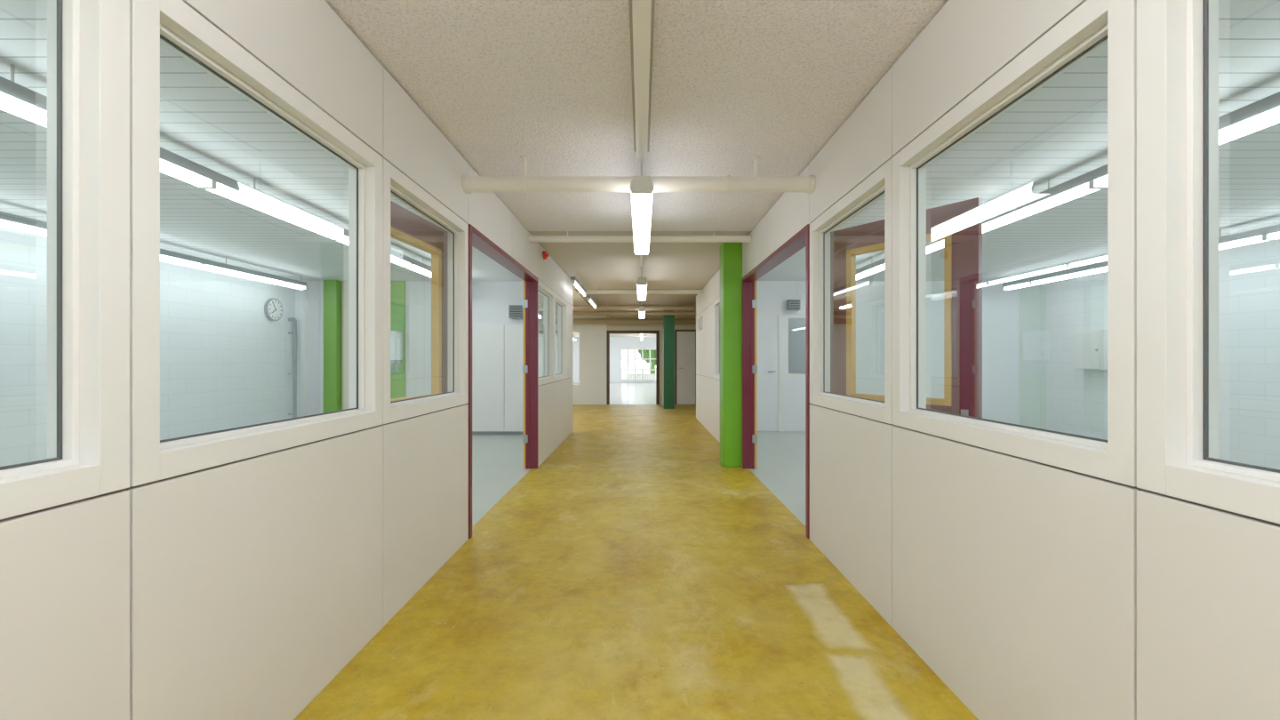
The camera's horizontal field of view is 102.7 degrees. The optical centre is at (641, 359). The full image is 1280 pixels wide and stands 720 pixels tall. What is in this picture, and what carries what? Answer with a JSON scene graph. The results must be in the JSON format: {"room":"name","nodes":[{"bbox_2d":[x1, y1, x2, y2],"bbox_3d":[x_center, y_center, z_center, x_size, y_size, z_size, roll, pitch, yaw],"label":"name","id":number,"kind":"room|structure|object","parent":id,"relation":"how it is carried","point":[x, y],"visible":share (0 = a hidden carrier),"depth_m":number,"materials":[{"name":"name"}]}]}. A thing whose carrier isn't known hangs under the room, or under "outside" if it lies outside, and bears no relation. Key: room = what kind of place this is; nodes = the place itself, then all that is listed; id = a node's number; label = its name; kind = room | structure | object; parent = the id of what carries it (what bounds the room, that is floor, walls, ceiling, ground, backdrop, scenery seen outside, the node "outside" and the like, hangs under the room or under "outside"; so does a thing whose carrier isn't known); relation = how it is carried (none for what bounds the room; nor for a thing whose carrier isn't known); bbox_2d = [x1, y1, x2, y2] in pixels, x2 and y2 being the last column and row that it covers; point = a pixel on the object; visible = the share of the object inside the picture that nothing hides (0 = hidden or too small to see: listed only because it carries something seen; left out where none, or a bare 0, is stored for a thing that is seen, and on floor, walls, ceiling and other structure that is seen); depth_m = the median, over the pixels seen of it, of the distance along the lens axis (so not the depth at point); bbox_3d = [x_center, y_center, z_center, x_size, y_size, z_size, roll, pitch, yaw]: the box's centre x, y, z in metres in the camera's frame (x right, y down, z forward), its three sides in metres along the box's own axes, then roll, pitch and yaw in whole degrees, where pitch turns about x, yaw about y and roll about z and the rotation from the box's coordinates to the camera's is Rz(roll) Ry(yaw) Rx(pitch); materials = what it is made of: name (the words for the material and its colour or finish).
{"room":"school corridor","nodes":[
{"label":"school corridor","id":0,"kind":"room"},
{"bbox_2d":[0,226,295,466],"bbox_3d":[-6.175,-0.068,12.248,0.150,2.635,31.805,0,0,0],"label":"wall","id":1,"kind":"structure","parent":0,"point":[224,364],"depth_m":6.84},
{"bbox_2d":[264,298,282,320],"bbox_3d":[-6.069,-0.830,8.450,0.061,0.370,0.370,0,0,0],"label":"wall clock","id":2,"kind":"object","parent":1,"relation":"attached to","point":[273,308],"visible":1,"depth_m":8.40,"materials":[{"name":"white plastic"}]},
{"bbox_2d":[288,317,296,417],"bbox_3d":[-6.035,0.260,8.850,0.130,1.980,0.060,0,0,0],"label":"pipe","id":3,"kind":"object","parent":1,"relation":"attached to","point":[293,319],"visible":0.84,"depth_m":8.83,"materials":[{"name":"metal"}]},
{"bbox_2d":[0,0,573,719],"bbox_3d":[-1.270,-0.068,2.746,0.120,2.635,12.502,0,0,0],"label":"wall","id":4,"kind":"structure","parent":0,"point":[241,589],"depth_m":1.66,"materials":[{"name":"beige paint"}]},
{"bbox_2d":[0,0,129,519],"bbox_3d":[-1.270,-0.323,0.625,0.120,1.248,1.173,0,0,0],"label":"window","id":5,"kind":"structure","parent":4,"relation":"in","point":[88,41],"depth_m":1.14,"materials":[{"name":"white wood"}]},
{"bbox_2d":[129,0,382,486],"bbox_3d":[-1.270,-0.323,1.805,0.120,1.248,1.173,0,0,0],"label":"window","id":6,"kind":"structure","parent":4,"relation":"in","point":[172,23],"depth_m":1.45,"materials":[{"name":"white wood"}]},
{"bbox_2d":[382,158,468,423],"bbox_3d":[-1.270,-0.323,2.985,0.120,1.248,1.173,0,0,0],"label":"window","id":7,"kind":"structure","parent":4,"relation":"in","point":[395,182],"depth_m":3.07,"materials":[{"name":"white wood"}]},
{"bbox_2d":[390,200,538,538],"bbox_3d":[-1.304,0.150,4.303,0.289,2.200,3.271,0,0,3],"label":"door","id":8,"kind":"structure","parent":4,"relation":"in","point":[406,227],"depth_m":3.58,"materials":[{"name":"red paint"}]},
{"bbox_2d":[541,250,548,259],"bbox_3d":[-1.170,-1.270,6.200,0.080,0.110,0.110,0,0,0],"label":"fire alarm sounder","id":9,"kind":"object","parent":4,"relation":"attached to","point":[544,254],"visible":1,"depth_m":6.17,"materials":[{"name":"red plastic"}]},
{"bbox_2d":[538,280,554,385],"bbox_3d":[-1.270,-0.323,6.525,0.120,1.248,1.173,0,0,0],"label":"window","id":10,"kind":"structure","parent":4,"relation":"in","point":[546,294],"depth_m":6.87,"materials":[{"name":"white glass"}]},
{"bbox_2d":[554,292,567,381],"bbox_3d":[-1.270,-0.323,7.705,0.120,1.248,1.173,0,0,0],"label":"window","id":11,"kind":"structure","parent":4,"relation":"in","point":[560,304],"depth_m":8.06,"materials":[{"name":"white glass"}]},
{"bbox_2d":[323,280,341,412],"bbox_3d":[-5.385,-0.068,8.919,0.230,2.635,0.159,0,0,0],"label":"column","id":12,"kind":"structure","parent":0,"point":[332,288],"depth_m":8.84,"materials":[{"name":"green paint"}]},
{"bbox_2d":[295,280,539,416],"bbox_3d":[-3.715,-0.068,9.060,4.770,2.635,0.120,0,0,0],"label":"wall","id":13,"kind":"structure","parent":0,"point":[491,300],"depth_m":9.00,"materials":[{"name":"white paint"}]},
{"bbox_2d":[342,280,405,409],"bbox_3d":[-4.700,-0.068,8.980,1.100,2.635,0.040,0,0,0],"label":"wall panel","id":14,"kind":"object","parent":13,"relation":"attached to","point":[397,288],"visible":0.27,"depth_m":8.96,"materials":[{"name":"green paint"}]},
{"bbox_2d":[390,330,402,372],"bbox_3d":[-4.320,-0.144,8.825,0.280,0.712,0.270,0,0,0],"label":"water heater","id":15,"kind":"object","parent":14,"relation":"attached to","point":[396,336],"visible":0.51,"depth_m":8.74,"materials":[{"name":"white metal"}]},
{"bbox_2d":[508,304,523,318],"bbox_3d":[-2.175,-0.840,8.920,0.250,0.220,0.160,0,0,0],"label":"air vent","id":16,"kind":"object","parent":13,"relation":"in","point":[515,311],"visible":0.95,"depth_m":8.85,"materials":[{"name":"grey metal"}]},
{"bbox_2d":[572,336,655,383],"bbox_3d":[0.450,-0.068,28.075,13.100,2.635,0.150,0,0,0],"label":"wall","id":17,"kind":"structure","parent":0,"point":[616,343],"depth_m":28.00,"materials":[{"name":"white paint"}]},
{"bbox_2d":[619,348,655,380],"bbox_3d":[0.050,0.240,28.070,2.500,1.780,0.080,0,0,0],"label":"window","id":18,"kind":"structure","parent":17,"relation":"in","point":[620,358],"depth_m":28.03,"materials":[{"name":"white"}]},
{"bbox_2d":[573,332,655,334],"bbox_3d":[0.450,-1.285,23.125,13.100,0.199,0.250,0,0,0],"label":"ceiling beam","id":19,"kind":"structure","parent":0,"point":[573,332],"depth_m":23.14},
{"bbox_2d":[573,334,655,336],"bbox_3d":[0.450,-1.285,26.125,13.100,0.199,0.250,0,0,0],"label":"ceiling beam","id":20,"kind":"structure","parent":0,"point":[574,335],"depth_m":26.00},
{"bbox_2d":[573,315,695,404],"bbox_3d":[0.450,-0.068,14.475,13.100,2.635,0.150,0,0,0],"label":"wall","id":21,"kind":"structure","parent":0,"point":[592,390],"depth_m":14.40,"materials":[{"name":"beige paint"}]},
{"bbox_2d":[573,329,581,386],"bbox_3d":[-2.200,-0.050,14.470,1.000,1.600,0.080,0,0,0],"label":"window","id":22,"kind":"structure","parent":21,"relation":"in","point":[574,331],"depth_m":14.43,"materials":[{"name":"white wood"}]},
{"bbox_2d":[606,330,659,404],"bbox_3d":[-0.250,0.210,14.475,1.480,2.080,0.190,0,0,0],"label":"door","id":23,"kind":"structure","parent":21,"relation":"in","point":[608,332],"depth_m":14.38,"materials":[{"name":"brown wood"}]},
{"bbox_2d":[674,329,695,404],"bbox_3d":[1.240,0.200,14.359,0.620,2.100,0.082,0,0,0],"label":"door","id":24,"kind":"structure","parent":21,"relation":"in","point":[684,340],"depth_m":14.38,"materials":[{"name":"beige wood"}]},
{"bbox_2d":[573,318,695,324],"bbox_3d":[0.000,-1.177,13.900,11.000,0.413,0.158,0,0,0],"label":"ceiling pipe","id":25,"kind":"object","parent":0,"point":[576,321],"depth_m":13.83,"materials":[{"name":"beige metal"}]},
{"bbox_2d":[293,383,978,719],"bbox_3d":[0.450,1.300,12.248,13.400,0.100,31.805,0,0,0],"label":"floor","id":26,"kind":"structure","parent":0,"point":[631,573],"depth_m":2.58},
{"bbox_2d":[472,323,539,434],"bbox_3d":[-2.575,0.325,8.732,1.750,1.850,0.526,0,0,0],"label":"tall cabinet","id":27,"kind":"object","parent":26,"relation":"on","point":[497,348],"visible":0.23,"depth_m":8.50,"materials":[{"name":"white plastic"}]},
{"bbox_2d":[626,373,655,383],"bbox_3d":[-0.040,1.000,27.890,1.520,0.500,0.100,0,0,0],"label":"radiator","id":28,"kind":"object","parent":26,"relation":"on","point":[647,375],"visible":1,"depth_m":27.84,"materials":[{"name":"white metal"}]},
{"bbox_2d":[0,0,1279,311],"bbox_3d":[0.450,-1.460,12.248,13.400,0.150,31.805,0,0,0],"label":"ceiling","id":29,"kind":"structure","parent":0,"point":[547,82],"depth_m":3.06,"materials":[{"name":"paint"}]},
{"bbox_2d":[0,64,47,127],"bbox_3d":[-2.950,-1.250,2.409,0.090,0.227,0.180,0,0,0],"label":"fluorescent lights","id":30,"kind":"object","parent":29,"relation":"attached to","point":[22,101],"depth_m":2.41,"materials":[{"name":"white plastic"}]},
{"bbox_2d":[0,211,47,236],"bbox_3d":[-5.600,-1.220,4.607,0.090,0.136,0.344,0,0,0],"label":"fluorescent lights","id":31,"kind":"object","parent":29,"relation":"attached to","point":[21,223],"depth_m":4.61,"materials":[{"name":"white plastic"}]},
{"bbox_2d":[160,248,306,289],"bbox_3d":[-5.600,-1.261,7.192,0.090,0.224,2.567,0,0,0],"label":"fluorescent lights","id":32,"kind":"object","parent":29,"relation":"attached to","point":[165,255],"depth_m":6.87,"materials":[{"name":"white plastic"}]},
{"bbox_2d":[160,146,348,245],"bbox_3d":[-2.950,-1.248,4.076,0.090,0.232,1.973,0,0,0],"label":"fluorescent lights","id":33,"kind":"object","parent":29,"relation":"attached to","point":[175,165],"depth_m":3.75,"materials":[{"name":"white plastic"}]},
{"bbox_2d":[390,248,431,277],"bbox_3d":[-2.950,-1.247,6.484,0.090,0.229,1.122,0,0,0],"label":"fluorescent lights","id":34,"kind":"object","parent":29,"relation":"attached to","point":[397,258],"depth_m":6.45,"materials":[{"name":"white plastic"}]},
{"bbox_2d":[570,272,586,296],"bbox_3d":[-1.060,-1.280,8.700,0.070,0.209,1.600,0,0,0],"label":"lamp","id":35,"kind":"object","parent":29,"relation":"hanging from","point":[574,281],"visible":1,"depth_m":8.38,"materials":[{"name":"white plastic"}]},
{"bbox_2d":[586,294,597,308],"bbox_3d":[-1.060,-1.280,10.950,0.070,0.209,1.500,0,0,0],"label":"lamp","id":36,"kind":"object","parent":29,"relation":"hanging from","point":[589,298],"visible":0.9,"depth_m":10.65,"materials":[{"name":"white plastic"}]},
{"bbox_2d":[573,301,695,310],"bbox_3d":[0.000,-1.272,12.000,11.000,0.223,0.119,0,0,0],"label":"ceiling pipe","id":37,"kind":"object","parent":29,"relation":"hanging from","point":[575,308],"depth_m":11.95,"materials":[{"name":"beige metal"}]},
{"bbox_2d":[573,304,695,315],"bbox_3d":[0.000,-1.257,12.900,11.000,0.253,0.099,0,0,0],"label":"ceiling pipe","id":38,"kind":"object","parent":29,"relation":"hanging from","point":[575,313],"depth_m":12.86,"materials":[{"name":"beige metal"}]},
{"bbox_2d":[462,155,815,193],"bbox_3d":[-0.020,-1.262,3.500,2.376,0.244,0.120,0,0,0],"label":"ceiling pipe","id":39,"kind":"object","parent":29,"relation":"hanging from","point":[524,183],"depth_m":3.46,"materials":[{"name":"beige metal"}]},
{"bbox_2d":[528,231,751,242],"bbox_3d":[-0.020,-1.322,5.500,2.376,0.125,0.082,0,0,0],"label":"ceiling pipe","id":40,"kind":"object","parent":29,"relation":"hanging from","point":[566,238],"depth_m":5.47,"materials":[{"name":"beige metal"}]},
{"bbox_2d":[577,287,703,294],"bbox_3d":[-0.021,-1.322,9.750,2.378,0.123,0.079,0,0,0],"label":"ceiling pipe","id":41,"kind":"object","parent":29,"relation":"hanging from","point":[588,292],"depth_m":9.72,"materials":[{"name":"beige metal"}]},
{"bbox_2d":[628,0,655,305],"bbox_3d":[0.000,-1.355,5.053,0.100,0.059,17.095,0,0,0],"label":"cable tray","id":42,"kind":"object","parent":29,"relation":"attached to","point":[641,12],"visible":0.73,"depth_m":2.37,"materials":[{"name":"beige metal"}]},
{"bbox_2d":[636,266,647,300],"bbox_3d":[0.000,-1.180,7.945,0.147,0.300,1.890,0,0,0],"label":"ceiling lamp","id":43,"kind":"object","parent":42,"relation":"hanging from","point":[641,283],"visible":1,"depth_m":7.30,"materials":[{"name":"white plastic"}]},
{"bbox_2d":[630,161,653,255],"bbox_3d":[0.000,-1.180,4.085,0.147,0.300,1.890,0,0,0],"label":"ceiling lamp","id":44,"kind":"object","parent":42,"relation":"hanging from","point":[641,187],"depth_m":3.54,"materials":[{"name":"white plastic"}]},
{"bbox_2d":[638,306,645,318],"bbox_3d":[0.000,-1.180,11.795,0.147,0.300,1.890,0,0,0],"label":"ceiling lamp","id":45,"kind":"object","parent":42,"relation":"hanging from","point":[641,310],"depth_m":11.12,"materials":[{"name":"white plastic"}]},
{"bbox_2d":[856,256,884,279],"bbox_3d":[3.100,-1.251,6.872,0.090,0.227,0.829,0,0,0],"label":"fluorescent lights","id":46,"kind":"object","parent":29,"relation":"attached to","point":[878,266],"depth_m":6.87,"materials":[{"name":"white plastic"}]},
{"bbox_2d":[982,164,1107,232],"bbox_3d":[3.100,-1.250,3.975,0.090,0.231,1.227,0,0,0],"label":"fluorescent lights","id":47,"kind":"object","parent":29,"relation":"attached to","point":[1095,180],"depth_m":3.86,"materials":[{"name":"white plastic"}]},
{"bbox_2d":[1002,256,1107,290],"bbox_3d":[6.100,-1.262,7.621,0.090,0.222,1.918,0,0,0],"label":"fluorescent lights","id":48,"kind":"object","parent":29,"relation":"attached to","point":[1101,267],"depth_m":7.46,"materials":[{"name":"white plastic"}]},
{"bbox_2d":[1218,91,1279,144],"bbox_3d":[3.100,-1.212,2.581,0.090,0.148,0.257,0,0,0],"label":"fluorescent lights","id":49,"kind":"object","parent":29,"relation":"attached to","point":[1253,116],"depth_m":2.58,"materials":[{"name":"white plastic"}]},
{"bbox_2d":[1218,224,1279,249],"bbox_3d":[6.100,-1.262,5.115,0.090,0.222,0.509,0,0,0],"label":"fluorescent lights","id":50,"kind":"object","parent":29,"relation":"attached to","point":[1253,236],"depth_m":5.11,"materials":[{"name":"white plastic"}]},
{"bbox_2d":[663,310,674,408],"bbox_3d":[0.700,-0.068,13.250,0.280,2.635,0.300,0,0,0],"label":"column","id":51,"kind":"structure","parent":0,"point":[668,321],"depth_m":13.10,"materials":[{"name":"paint"}]},
{"bbox_2d":[720,242,742,467],"bbox_3d":[1.060,-0.068,6.110,0.219,2.635,0.300,0,0,0],"label":"column","id":52,"kind":"structure","parent":0,"point":[731,253],"depth_m":5.96,"materials":[{"name":"paint"}]},
{"bbox_2d":[784,314,805,376],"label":"window","id":53,"kind":"structure","parent":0,"point":[796,326],"depth_m":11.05,"materials":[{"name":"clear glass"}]},
{"bbox_2d":[756,280,1039,431],"bbox_3d":[4.145,-0.068,9.060,5.710,2.635,0.120,0,0,0],"label":"wall","id":54,"kind":"structure","parent":0,"point":[1011,318],"depth_m":9.00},
{"bbox_2d":[756,311,782,431],"bbox_3d":[1.980,0.200,8.955,0.960,2.100,0.090,0,0,0],"label":"door","id":55,"kind":"structure","parent":54,"relation":"in","point":[769,324],"depth_m":8.98,"materials":[{"name":"wood"}]},
{"bbox_2d":[786,299,800,310],"bbox_3d":[2.650,-0.960,8.930,0.200,0.180,0.140,0,0,0],"label":"air vent","id":56,"kind":"object","parent":54,"relation":"in","point":[791,304],"visible":1,"depth_m":8.87,"materials":[{"name":"grey metal"}]},
{"bbox_2d":[696,0,1279,719],"bbox_3d":[1.230,-0.068,3.771,0.120,2.635,14.552,0,0,0],"label":"wall","id":57,"kind":"structure","parent":0,"point":[1033,590],"depth_m":1.64,"materials":[{"name":"beige paint"}]},
{"bbox_2d":[697,316,702,330],"bbox_3d":[1.153,-0.725,10.150,0.034,0.250,0.500,0,0,0],"label":"air vent","id":58,"kind":"object","parent":57,"relation":"in","point":[700,319],"visible":1,"depth_m":10.03,"materials":[{"name":"white plastic"}]},
{"bbox_2d":[713,296,719,380],"bbox_3d":[1.230,-0.323,7.705,0.120,1.248,1.173,0,0,0],"label":"window","id":59,"kind":"structure","parent":57,"relation":"in","point":[716,303],"depth_m":8.22,"materials":[{"name":"white wood"}]},
{"bbox_2d":[809,158,892,423],"bbox_3d":[1.230,-0.323,2.985,0.120,1.248,1.173,0,0,0],"label":"window","id":60,"kind":"structure","parent":57,"relation":"in","point":[879,183],"depth_m":3.09,"materials":[{"name":"white wood"}]},
{"bbox_2d":[741,197,982,538],"bbox_3d":[1.317,0.150,4.344,0.609,2.200,3.182,0,0,-11],"label":"door","id":61,"kind":"structure","parent":57,"relation":"in","point":[959,224],"depth_m":3.37,"materials":[{"name":"red paint"}]},
{"bbox_2d":[892,0,1136,486],"bbox_3d":[1.230,-0.323,1.805,0.120,1.248,1.173,0,0,0],"label":"window","id":62,"kind":"structure","parent":57,"relation":"in","point":[1094,24],"depth_m":1.50,"materials":[{"name":"white wood"}]},
{"bbox_2d":[1136,0,1279,524],"bbox_3d":[1.230,-0.323,0.625,0.120,1.248,1.173,0,0,0],"label":"window","id":63,"kind":"structure","parent":57,"relation":"in","point":[1178,40],"depth_m":1.14,"materials":[{"name":"white wood"}]},
{"bbox_2d":[1040,238,1279,469],"bbox_3d":[7.075,-0.068,12.248,0.150,2.635,31.805,0,0,0],"label":"wall","id":64,"kind":"structure","parent":0,"point":[1075,402],"depth_m":6.12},
{"bbox_2d":[1072,329,1107,369],"bbox_3d":[6.900,-0.150,7.850,0.200,0.600,0.500,0,0,0],"label":"upper cabinet","id":65,"kind":"object","parent":64,"relation":"attached to","point":[1090,348],"visible":0.94,"depth_m":7.78,"materials":[{"name":"white plastic"}]},
{"label":"outside","id":66,"kind":"structure","parent":0,"visible":0},
{"bbox_2d":[621,368,655,379],"bbox_3d":[0.000,1.505,35.000,120.000,0.290,110.000,0,0,0],"label":"ground","id":67,"kind":"structure","parent":66,"point":[624,373],"depth_m":54.03,"materials":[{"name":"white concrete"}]},
{"bbox_2d":[637,349,655,374],"bbox_3d":[0.987,-0.842,46.170,3.482,5.004,3.196,0,0,31],"label":"tree","id":68,"kind":"object","parent":67,"relation":"on","point":[645,351],"visible":0.08,"depth_m":45.65,"materials":[{"name":"green plant"}]}
]}

